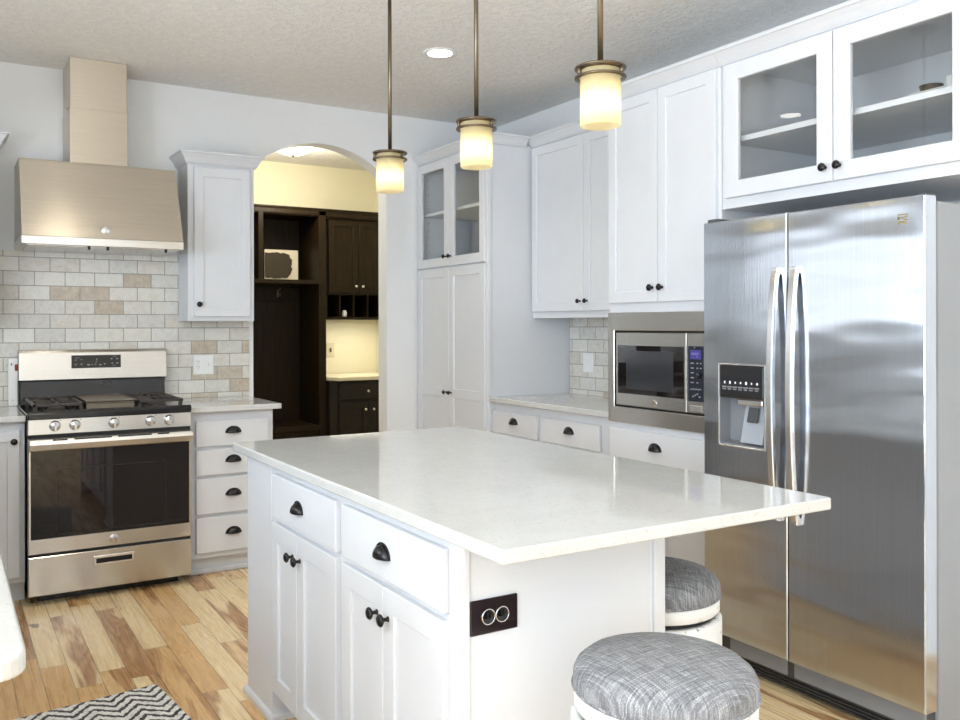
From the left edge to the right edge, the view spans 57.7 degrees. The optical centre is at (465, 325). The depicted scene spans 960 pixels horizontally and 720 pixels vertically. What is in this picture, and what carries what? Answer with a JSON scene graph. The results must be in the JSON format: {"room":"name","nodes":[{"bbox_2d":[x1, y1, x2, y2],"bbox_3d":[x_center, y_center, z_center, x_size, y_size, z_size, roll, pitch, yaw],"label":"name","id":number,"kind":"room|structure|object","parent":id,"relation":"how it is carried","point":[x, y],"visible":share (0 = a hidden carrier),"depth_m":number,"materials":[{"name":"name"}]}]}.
{"room":"kitchen","nodes":[
{"label":"kitchen","id":0,"kind":"room"},
{"bbox_2d":[0,62,492,431],"bbox_3d":[-3.011,-0.041,4.510,7.669,2.782,0.128,0,0,-31],"label":"wall","id":1,"kind":"structure","parent":0,"point":[164,119],"depth_m":5.50,"materials":[{"name":"grey paint"}]},
{"bbox_2d":[0,131,8,148],"bbox_3d":[-2.676,-0.512,4.457,0.597,0.974,0.285,0,0,-31],"label":"upper cabinet","id":2,"kind":"object","parent":1,"relation":"attached to","point":[4,135],"visible":1,"depth_m":4.50,"materials":[{"name":"white paint"}]},
{"bbox_2d":[14,56,183,256],"bbox_3d":[-1.995,-0.914,4.744,0.787,1.039,0.504,0,0,-31],"label":"range hood","id":3,"kind":"object","parent":1,"relation":"attached to","point":[90,201],"visible":1,"depth_m":4.66,"materials":[{"name":"metal"}]},
{"bbox_2d":[0,250,248,405],"bbox_3d":[-2.304,0.011,4.852,2.232,0.845,0.010,0,0,-31],"label":"tile backsplash","id":4,"kind":"structure","parent":1,"relation":"attached to","point":[49,301],"depth_m":5.01,"materials":[{"name":"tile"}]},
{"bbox_2d":[8,358,17,405],"bbox_3d":[-2.448,0.305,4.720,0.046,0.257,0.035,0,0,-31],"label":"strip","id":5,"kind":"object","parent":4,"relation":"attached to","point":[12,362],"visible":1,"depth_m":4.71,"materials":[{"name":"white plastic"}]},
{"bbox_2d":[193,355,213,374],"bbox_3d":[-1.582,0.234,5.270,0.122,0.118,0.016,0,0,-31],"label":"outlet","id":6,"kind":"object","parent":4,"relation":"attached to","point":[202,364],"visible":1,"depth_m":5.27,"materials":[{"name":"white plastic"}]},
{"bbox_2d":[195,359,200,369],"bbox_3d":[-1.609,0.235,5.255,0.034,0.066,0.004,0,0,-31],"label":"receptacle","id":7,"kind":"object","parent":6,"relation":"attached to","point":[197,361],"depth_m":5.25,"materials":[{"name":"white plastic"}]},
{"bbox_2d":[169,149,264,320],"bbox_3d":[-1.473,-0.515,5.178,0.491,0.974,0.285,0,0,-31],"label":"upper cabinet","id":8,"kind":"object","parent":1,"relation":"attached to","point":[216,190],"visible":0.98,"depth_m":5.09,"materials":[{"name":"white paint"}]},
{"bbox_2d":[254,161,375,373],"bbox_3d":[-1.432,-0.045,7.838,3.000,2.782,0.120,0,0,-31],"label":"wall","id":9,"kind":"structure","parent":0,"point":[275,183],"depth_m":7.92,"materials":[{"name":"yellow paint"}]},
{"bbox_2d":[326,343,333,356],"bbox_3d":[-1.219,0.218,7.886,0.077,0.127,0.015,0,0,-31],"label":"light switch","id":10,"kind":"object","parent":9,"relation":"attached to","point":[329,346],"visible":1,"depth_m":7.88,"materials":[{"name":"beige plastic"}]},
{"bbox_2d":[326,209,378,319],"bbox_3d":[-1.006,-0.520,7.725,0.684,0.930,0.504,0,0,-31],"label":"upper cabinet","id":11,"kind":"object","parent":9,"relation":"attached to","point":[352,277],"visible":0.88,"depth_m":7.52,"materials":[{"name":"brown wood"}]},
{"bbox_2d":[342,310,346,316],"bbox_3d":[-1.046,-0.106,7.534,0.045,0.058,0.045,0,0,-31],"label":"jar","id":12,"kind":"object","parent":11,"relation":"in","point":[344,313],"visible":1,"depth_m":7.51,"materials":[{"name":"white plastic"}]},
{"bbox_2d":[0,0,848,170],"bbox_3d":[-0.950,-1.467,1.823,8.449,0.060,12.300,0,0,-31],"label":"ceiling","id":13,"kind":"structure","parent":0,"point":[333,53],"depth_m":4.40,"materials":[{"name":"white paint"}]},
{"bbox_2d":[277,147,313,157],"bbox_3d":[-1.343,-1.373,6.798,0.330,0.127,0.330,0,0,-31],"label":"ceiling lamp","id":14,"kind":"object","parent":13,"relation":"attached to","point":[297,151],"visible":0.5,"depth_m":6.74,"materials":[{"name":"white glass"}]},
{"bbox_2d":[372,0,406,193],"bbox_3d":[-0.299,-0.984,3.451,0.138,0.909,0.138,0,0,-1],"label":"pendant lamp","id":15,"kind":"object","parent":13,"relation":"hanging from","point":[389,162],"visible":1,"depth_m":3.42,"materials":[{"name":"white glass"}]},
{"bbox_2d":[422,47,456,58],"bbox_3d":[-0.134,-1.436,4.596,0.183,0.006,0.183,0,0,-31],"label":"recessed light","id":16,"kind":"object","parent":13,"relation":"in","point":[437,52],"visible":1,"depth_m":4.59,"materials":[{"name":"white plastic"}]},
{"bbox_2d":[456,0,496,169],"bbox_3d":[0.036,-0.985,2.921,0.138,0.909,0.138,0,0,-1],"label":"pendant lamp","id":17,"kind":"object","parent":13,"relation":"hanging from","point":[476,131],"visible":1,"depth_m":2.88,"materials":[{"name":"white glass"}]},
{"bbox_2d":[574,0,626,130],"bbox_3d":[0.358,-0.985,2.320,0.138,0.909,0.138,0,0,-1],"label":"pendant lamp","id":18,"kind":"object","parent":13,"relation":"hanging from","point":[600,80],"visible":1,"depth_m":2.28,"materials":[{"name":"white glass"}]},
{"bbox_2d":[0,567,863,719],"bbox_3d":[-0.944,1.370,1.823,8.449,0.050,12.300,0,0,-31],"label":"floor","id":19,"kind":"structure","parent":0,"point":[187,637],"depth_m":3.60,"materials":[{"name":"brown wood"}]},
{"bbox_2d":[0,422,24,600],"bbox_3d":[-2.406,0.907,4.412,0.281,0.883,0.655,0,0,-31],"label":"base cabinet","id":20,"kind":"object","parent":19,"relation":"on","point":[12,435],"visible":0.98,"depth_m":4.21,"materials":[{"name":"white paint"}]},
{"bbox_2d":[13,684,191,719],"bbox_3d":[-1.023,1.339,2.596,0.595,0.010,1.202,0,0,-37],"label":"rug","id":21,"kind":"object","parent":19,"relation":"on","point":[151,702],"visible":1,"depth_m":3.03,"materials":[{"name":"grey fabric"}]},
{"bbox_2d":[17,348,192,601],"bbox_3d":[-1.921,0.739,4.635,0.774,1.216,0.748,0,0,-31],"label":"gas range","id":22,"kind":"object","parent":19,"relation":"on","point":[108,451],"visible":1,"depth_m":4.39,"materials":[{"name":"silver metal"}]},
{"bbox_2d":[18,401,190,419],"bbox_3d":[-1.914,0.429,4.615,0.766,0.040,0.614,0,0,-31],"label":"cooktop","id":23,"kind":"object","parent":22,"relation":"in","point":[118,410],"depth_m":4.40,"materials":[{"name":"metal"}]},
{"bbox_2d":[188,409,272,575],"bbox_3d":[-1.417,0.905,5.008,0.454,0.883,0.649,0,0,-31],"label":"base cabinet","id":24,"kind":"object","parent":19,"relation":"on","point":[219,474],"visible":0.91,"depth_m":4.72,"materials":[{"name":"white paint"}]},
{"bbox_2d":[171,395,280,412],"bbox_3d":[-1.406,0.447,5.007,0.504,0.030,0.645,0,0,-31],"label":"countertop","id":25,"kind":"structure","parent":24,"relation":"on","point":[225,403],"depth_m":4.84,"materials":[{"name":"white stone"}]},
{"bbox_2d":[253,204,325,439],"bbox_3d":[-1.865,0.182,7.207,1.328,2.330,0.507,0,0,-31],"label":"cabinet","id":26,"kind":"object","parent":19,"relation":"on","point":[289,323],"visible":0.43,"depth_m":7.54,"materials":[{"name":"brown wood"}]},
{"bbox_2d":[264,249,297,279],"bbox_3d":[-1.573,-0.515,7.456,0.297,0.268,0.022,0,0,-31],"label":"picture frame","id":27,"kind":"object","parent":26,"relation":"on","point":[278,264],"visible":0.93,"depth_m":7.45,"materials":[{"name":"beige"}]},
{"bbox_2d":[254,279,320,285],"bbox_3d":[-1.875,-0.364,7.194,1.260,0.032,0.492,0,0,-31],"label":"shelf","id":28,"kind":"object","parent":26,"relation":"attached to","point":[257,282],"depth_m":7.22,"materials":[{"name":"brown wood"}]},
{"bbox_2d":[326,380,378,435],"bbox_3d":[-0.972,0.904,7.679,0.678,0.883,0.615,0,0,-31],"label":"base cabinet","id":29,"kind":"object","parent":19,"relation":"on","point":[352,407],"visible":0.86,"depth_m":7.37,"materials":[{"name":"brown wood"}]},
{"bbox_2d":[326,372,378,380],"bbox_3d":[-0.971,0.446,7.680,0.683,0.030,0.615,0,0,-31],"label":"countertop","id":30,"kind":"structure","parent":29,"relation":"on","point":[367,375],"depth_m":7.43,"materials":[{"name":"white stone"}]},
{"bbox_2d":[243,457,664,719],"bbox_3d":[-0.169,0.902,2.679,0.627,0.883,1.570,0,0,-31],"label":"kitchen island","id":31,"kind":"object","parent":19,"relation":"on","point":[356,611],"visible":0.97,"depth_m":2.14,"materials":[{"name":"white paint"}]},
{"bbox_2d":[483,610,494,623],"bbox_3d":[0.050,0.635,1.903,0.033,0.033,0.004,0,0,-31],"label":"receptacle","id":32,"kind":"object","parent":31,"relation":"attached to","point":[488,615],"depth_m":1.90,"materials":[{"name":"black plastic"}]},
{"bbox_2d":[470,593,516,636],"bbox_3d":[0.063,0.635,1.917,0.123,0.076,0.007,0,0,-31],"label":"outlet plate","id":33,"kind":"object","parent":31,"relation":"attached to","point":[491,614],"depth_m":1.91,"materials":[{"name":"black plastic"}]},
{"bbox_2d":[497,607,507,620],"bbox_3d":[0.081,0.635,1.921,0.033,0.033,0.004,0,0,-31],"label":"receptacle","id":34,"kind":"object","parent":31,"relation":"attached to","point":[502,612],"depth_m":1.92,"materials":[{"name":"black plastic"}]},
{"bbox_2d":[233,426,830,564],"bbox_3d":[0.025,0.444,2.694,0.981,0.030,1.820,0,0,-31],"label":"island countertop","id":35,"kind":"structure","parent":31,"relation":"on","point":[501,499],"depth_m":2.27,"materials":[{"name":"white stone"}]},
{"bbox_2d":[411,132,569,432],"bbox_3d":[0.166,0.089,5.777,0.672,2.506,0.959,0,0,-31],"label":"pantry cabinet","id":36,"kind":"object","parent":19,"relation":"on","point":[480,338],"visible":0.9,"depth_m":5.47,"materials":[{"name":"white paint"}]},
{"bbox_2d":[424,202,478,221],"bbox_3d":[0.176,-0.759,5.818,0.569,0.020,0.857,0,0,-31],"label":"shelf","id":37,"kind":"object","parent":36,"relation":"attached to","point":[470,212],"depth_m":5.92,"materials":[{"name":"white paint"}]},
{"bbox_2d":[492,403,609,454],"bbox_3d":[0.693,0.900,4.943,0.627,0.883,1.125,0,0,-31],"label":"base cabinet","id":38,"kind":"object","parent":19,"relation":"on","point":[572,430],"visible":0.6,"depth_m":4.75,"materials":[{"name":"white paint"}]},
{"bbox_2d":[489,393,607,417],"bbox_3d":[0.691,0.442,4.943,0.609,0.030,1.126,0,0,-31],"label":"countertop","id":39,"kind":"structure","parent":38,"relation":"on","point":[592,405],"depth_m":4.93,"materials":[{"name":"white stone"}]},
{"bbox_2d":[571,632,761,719],"bbox_3d":[0.403,0.999,1.765,0.376,0.687,0.376,0,0,-31],"label":"stool","id":40,"kind":"object","parent":19,"relation":"on","point":[638,675],"visible":1,"depth_m":1.67,"materials":[{"name":"grey fabric"}]},
{"bbox_2d":[608,51,771,566],"bbox_3d":[1.126,0.095,4.160,0.687,2.490,0.782,0,0,-31],"label":"tall cabinet","id":41,"kind":"object","parent":19,"relation":"on","point":[665,160],"visible":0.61,"depth_m":3.94,"materials":[{"name":"white paint"}]},
{"bbox_2d":[608,311,703,433],"bbox_3d":[1.087,0.200,4.110,0.511,0.528,0.686,0,0,-31],"label":"microwave oven","id":42,"kind":"object","parent":41,"relation":"in","point":[656,359],"visible":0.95,"depth_m":3.98,"materials":[{"name":"metal"}]},
{"bbox_2d":[665,556,721,644],"bbox_3d":[0.515,0.999,2.413,0.376,0.687,0.376,0,0,8],"label":"stool","id":43,"kind":"object","parent":19,"relation":"on","point":[693,594],"visible":0.38,"depth_m":2.27,"materials":[{"name":"grey fabric"}]},
{"bbox_2d":[665,556,720,608],"bbox_3d":[0.514,0.695,2.413,0.368,0.078,0.368,0,0,8],"label":"cushion","id":44,"kind":"object","parent":43,"relation":"on","point":[688,584],"depth_m":2.29,"materials":[{"name":"grey fabric"}]},
{"bbox_2d":[704,193,959,719],"bbox_3d":[1.506,0.458,3.287,0.839,1.764,0.918,0,0,-31],"label":"refrigerator","id":45,"kind":"object","parent":19,"relation":"on","point":[832,334],"visible":0.92,"depth_m":2.95,"materials":[{"name":"grey metal"}]},
{"bbox_3d":[-1.750,0.905,2.433,0.686,0.883,1.125,0,0,-31],"label":"base cabinet","id":46,"kind":"object","parent":19,"relation":"on","visible":0},
{"bbox_2d":[0,406,25,681],"bbox_3d":[-1.806,0.448,2.769,0.942,0.030,4.073,0,0,-31],"label":"countertop","id":47,"kind":"structure","parent":46,"relation":"on","point":[12,646],"depth_m":1.24,"materials":[{"name":"white stone"}]},
{"bbox_2d":[375,0,959,396],"bbox_3d":[2.167,-0.053,3.222,0.131,2.782,11.500,0,0,-31],"label":"wall","id":48,"kind":"structure","parent":0,"point":[566,113],"depth_m":5.80,"materials":[{"name":"grey paint"}]},
{"bbox_2d":[528,120,609,317],"bbox_3d":[0.805,-0.606,5.011,0.340,1.118,1.124,0,0,-31],"label":"upper cabinet","id":49,"kind":"object","parent":48,"relation":"attached to","point":[570,212],"visible":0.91,"depth_m":5.09,"materials":[{"name":"white paint"}]},
{"bbox_2d":[570,317,607,395],"bbox_3d":[0.959,0.186,5.099,0.010,0.479,1.119,0,0,-31],"label":"tile backsplash","id":50,"kind":"structure","parent":48,"relation":"attached to","point":[587,335],"depth_m":5.41,"materials":[{"name":"tile"}]},
{"bbox_2d":[583,353,592,372],"bbox_3d":[0.761,0.229,5.413,0.009,0.118,0.095,0,0,-31],"label":"outlet","id":51,"kind":"object","parent":50,"relation":"attached to","point":[587,357],"visible":1,"depth_m":5.41,"materials":[{"name":"white plastic"}]},
{"bbox_2d":[586,357,589,367],"bbox_3d":[0.759,0.229,5.412,0.004,0.066,0.035,0,0,-31],"label":"receptacle","id":52,"kind":"object","parent":51,"relation":"attached to","point":[587,358],"depth_m":5.41,"materials":[{"name":"white plastic"}]},
{"bbox_2d":[712,0,959,213],"bbox_3d":[1.633,-0.821,3.310,0.687,0.660,1.198,0,0,-31],"label":"upper cabinet","id":53,"kind":"object","parent":48,"relation":"attached to","point":[818,109],"visible":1,"depth_m":3.37,"materials":[{"name":"white paint"}]},
{"bbox_2d":[741,86,951,156],"bbox_3d":[1.664,-0.780,3.327,0.577,0.022,1.156,0,0,-31],"label":"shelf","id":54,"kind":"object","parent":53,"relation":"attached to","point":[925,116],"depth_m":3.43,"materials":[{"name":"white paint"}]},
{"bbox_2d":[909,86,943,95],"bbox_3d":[1.616,-0.793,2.987,0.134,0.010,0.118,0,0,-31],"label":"serving tray","id":55,"kind":"object","parent":53,"relation":"on","point":[941,86],"visible":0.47,"depth_m":2.95,"materials":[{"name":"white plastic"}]},
{"bbox_2d":[919,83,943,91],"bbox_3d":[1.599,-0.811,2.994,0.076,0.027,0.076,0,0,-31],"label":"bowl","id":56,"kind":"object","parent":55,"relation":"on","point":[927,86],"visible":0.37,"depth_m":2.97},
{"bbox_2d":[946,75,951,86],"bbox_3d":[1.641,-0.811,2.901,0.080,0.040,0.039,0,0,-31],"label":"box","id":57,"kind":"object","parent":53,"relation":"on","point":[949,77],"visible":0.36,"depth_m":2.89,"materials":[{"name":"white"}]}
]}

